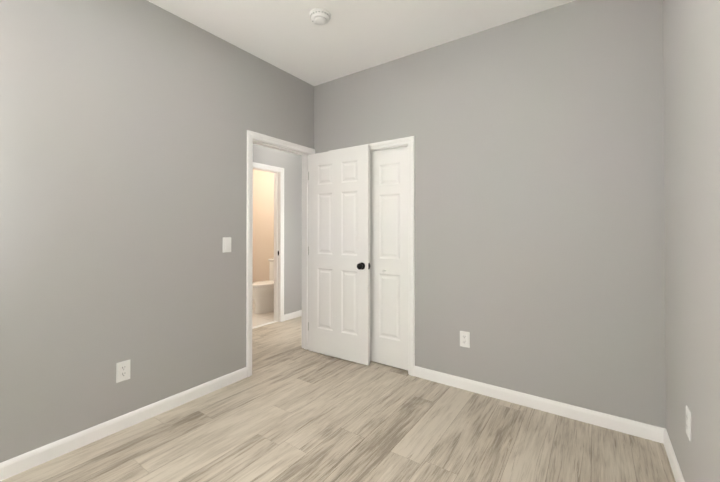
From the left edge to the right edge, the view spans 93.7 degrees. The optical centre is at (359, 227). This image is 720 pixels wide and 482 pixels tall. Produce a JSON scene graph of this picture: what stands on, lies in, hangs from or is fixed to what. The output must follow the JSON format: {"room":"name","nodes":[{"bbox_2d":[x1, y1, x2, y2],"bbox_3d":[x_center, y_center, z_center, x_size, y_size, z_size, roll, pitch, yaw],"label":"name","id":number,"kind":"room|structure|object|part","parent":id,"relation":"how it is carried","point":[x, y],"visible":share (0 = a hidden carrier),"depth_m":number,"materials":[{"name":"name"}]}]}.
{"room":"empty bedroom","nodes":[
{"label":"empty bedroom","id":0,"kind":"room"},
{"bbox_2d":[0,0,313,462],"bbox_3d":[-1.368,-0.124,2.389,0.120,2.760,4.720,0,-1,35],"label":"wall","id":1,"kind":"structure","parent":0,"point":[125,125],"depth_m":2.10,"materials":[{"name":"grey paint"}]},
{"bbox_2d":[116,360,129,382],"bbox_3d":[-1.478,0.895,2.110,0.008,0.121,0.076,0,-1,35],"label":"outlet","id":2,"kind":"object","parent":1,"relation":"attached to","point":[125,365],"visible":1,"depth_m":2.11,"materials":[{"name":"white plastic"}]},
{"bbox_2d":[0,367,246,480],"bbox_3d":[-1.775,1.208,1.676,0.013,0.085,2.862,0,-1,35],"label":"baseboard","id":3,"kind":"structure","parent":1,"relation":"attached to","point":[11,467],"depth_m":2.03,"materials":[{"name":"white wood"}]},
{"bbox_2d":[223,237,230,252],"bbox_3d":[-1.066,0.135,2.708,0.008,0.121,0.076,0,-1,35],"label":"light switch","id":4,"kind":"object","parent":1,"relation":"attached to","point":[225,239],"visible":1,"depth_m":2.70,"materials":[{"name":"white plastic"}]},
{"bbox_2d":[246,130,314,376],"bbox_3d":[-0.715,0.217,3.202,0.017,2.092,0.842,0,-1,35],"label":"door frame","id":5,"kind":"structure","parent":1,"relation":"attached to","point":[251,135],"depth_m":2.89,"materials":[{"name":"white wood"}]},
{"bbox_2d":[253,139,309,349],"bbox_3d":[-0.772,0.239,3.241,0.120,2.048,0.754,0,-1,35],"label":"trim","id":6,"kind":"structure","parent":1,"relation":"attached to","point":[305,245],"depth_m":3.56,"materials":[{"name":"white wood"}]},
{"bbox_2d":[309,145,369,364],"bbox_3d":[-0.213,0.249,3.293,0.713,2.012,0.151,0,-1,35],"label":"room door","id":7,"kind":"structure","parent":1,"relation":"in","point":[339,253],"depth_m":3.25,"materials":[{"name":"white wood"}]},
{"bbox_3d":[0.026,0.351,3.125,0.066,0.066,0.151,0,-1,35],"label":"knob","id":8,"kind":"part","parent":7,"relation":"part of","materials":[{"name":"black metal"}]},
{"bbox_2d":[252,299,273,326],"bbox_3d":[-2.027,1.306,4.964,1.880,0.060,2.210,0,-1,35],"label":"floor","id":9,"kind":"structure","parent":0,"point":[261,318],"depth_m":4.81,"materials":[{"name":"beige tile"}]},
{"bbox_2d":[252,258,273,313],"bbox_3d":[-1.416,0.889,5.250,0.430,0.778,0.722,0,-1,35],"label":"toilet","id":10,"kind":"object","parent":9,"relation":"on","point":[263,294],"visible":0.48,"depth_m":5.06,"materials":[{"name":"white ceramic"}]},
{"bbox_2d":[252,169,273,282],"bbox_3d":[-1.405,-0.097,5.815,1.700,2.760,0.120,0,-1,35],"label":"wall","id":11,"kind":"structure","parent":0,"point":[263,217],"depth_m":5.96,"materials":[{"name":"beige paint"}]},
{"bbox_2d":[253,143,301,313],"bbox_3d":[-1.391,-0.109,4.245,0.120,2.760,5.100,0,-1,35],"label":"wall","id":12,"kind":"structure","parent":0,"point":[290,163],"depth_m":4.75,"materials":[{"name":"grey paint"}]},
{"bbox_2d":[252,321,277,328],"bbox_3d":[-1.348,1.267,4.296,0.060,0.008,0.750,0,-1,35],"label":"sill","id":13,"kind":"structure","parent":12,"relation":"attached to","point":[264,324],"depth_m":4.42,"materials":[{"name":"white wood"}]},
{"bbox_2d":[284,310,301,320],"bbox_3d":[-0.460,1.238,5.452,0.013,0.085,2.038,0,-1,35],"label":"baseboard","id":14,"kind":"structure","parent":12,"relation":"attached to","point":[296,314],"depth_m":4.74,"materials":[{"name":"white wood"}]},
{"bbox_2d":[0,316,675,481],"bbox_3d":[0.259,1.292,3.085,4.020,0.060,5.340,0,-1,35],"label":"floor","id":15,"kind":"structure","parent":0,"point":[290,409],"depth_m":2.01,"materials":[{"name":"beige wood"}]},
{"bbox_2d":[147,0,574,85],"bbox_3d":[-0.513,-1.544,3.644,5.900,0.100,5.340,0,-1,35],"label":"ceiling","id":16,"kind":"structure","parent":0,"point":[348,38],"depth_m":2.51,"materials":[{"name":"paint"}]},
{"bbox_2d":[309,8,330,24],"bbox_3d":[-0.281,-1.478,2.386,0.152,0.051,0.152,0,-1,35],"label":"smoke detector","id":17,"kind":"object","parent":16,"relation":"attached to","point":[319,16],"visible":1,"depth_m":2.35,"materials":[{"name":"white plastic"}]},
{"bbox_2d":[314,0,665,428],"bbox_3d":[0.732,-0.121,2.778,2.880,2.760,0.120,0,-1,35],"label":"wall","id":18,"kind":"structure","parent":0,"point":[539,216],"depth_m":2.34,"materials":[{"name":"grey paint"}]},
{"bbox_2d":[331,136,414,375],"bbox_3d":[0.072,0.239,3.151,0.954,2.047,0.017,0,-1,35],"label":"door frame","id":19,"kind":"structure","parent":18,"relation":"attached to","point":[409,141],"depth_m":2.89,"materials":[{"name":"white wood"}]},
{"bbox_2d":[370,148,407,369],"bbox_3d":[0.276,0.272,3.084,0.411,1.955,0.035,0,-1,35],"label":"closet door","id":20,"kind":"structure","parent":18,"relation":"in","point":[389,255],"depth_m":3.07,"materials":[{"name":"white wood"}]},
{"bbox_2d":[370,144,407,152],"bbox_3d":[0.111,0.262,3.208,0.866,2.003,0.120,0,-1,35],"label":"trim","id":21,"kind":"structure","parent":18,"relation":"attached to","point":[405,145],"depth_m":3.07,"materials":[{"name":"white wood"}]},
{"bbox_2d":[460,331,469,347],"bbox_3d":[0.817,0.869,2.633,0.076,0.121,0.008,0,-1,35],"label":"outlet","id":22,"kind":"object","parent":18,"relation":"attached to","point":[463,334],"visible":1,"depth_m":2.63,"materials":[{"name":"white plastic"}]},
{"bbox_2d":[414,366,659,442],"bbox_3d":[1.113,1.214,2.422,1.580,0.085,0.013,0,-1,35],"label":"baseboard","id":23,"kind":"structure","parent":18,"relation":"attached to","point":[635,428],"depth_m":2.30,"materials":[{"name":"white wood"}]},
{"bbox_2d":[663,0,719,481],"bbox_3d":[0.772,-0.139,0.422,0.120,2.760,3.940,0,-1,35],"label":"wall","id":24,"kind":"structure","parent":0,"point":[691,52],"depth_m":1.40,"materials":[{"name":"grey paint"}]},
{"bbox_2d":[660,427,684,481],"bbox_3d":[0.717,1.199,0.450,0.013,0.085,3.700,0,-1,35],"label":"baseboard","id":25,"kind":"structure","parent":24,"relation":"attached to","point":[664,438],"depth_m":1.77,"materials":[{"name":"white wood"}]},
{"bbox_2d":[686,405,690,440],"bbox_3d":[1.433,0.852,1.475,0.008,0.121,0.076,0,-1,35],"label":"outlet","id":26,"kind":"object","parent":24,"relation":"attached to","point":[688,422],"visible":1,"depth_m":1.46,"materials":[{"name":"white plastic"}]}
]}

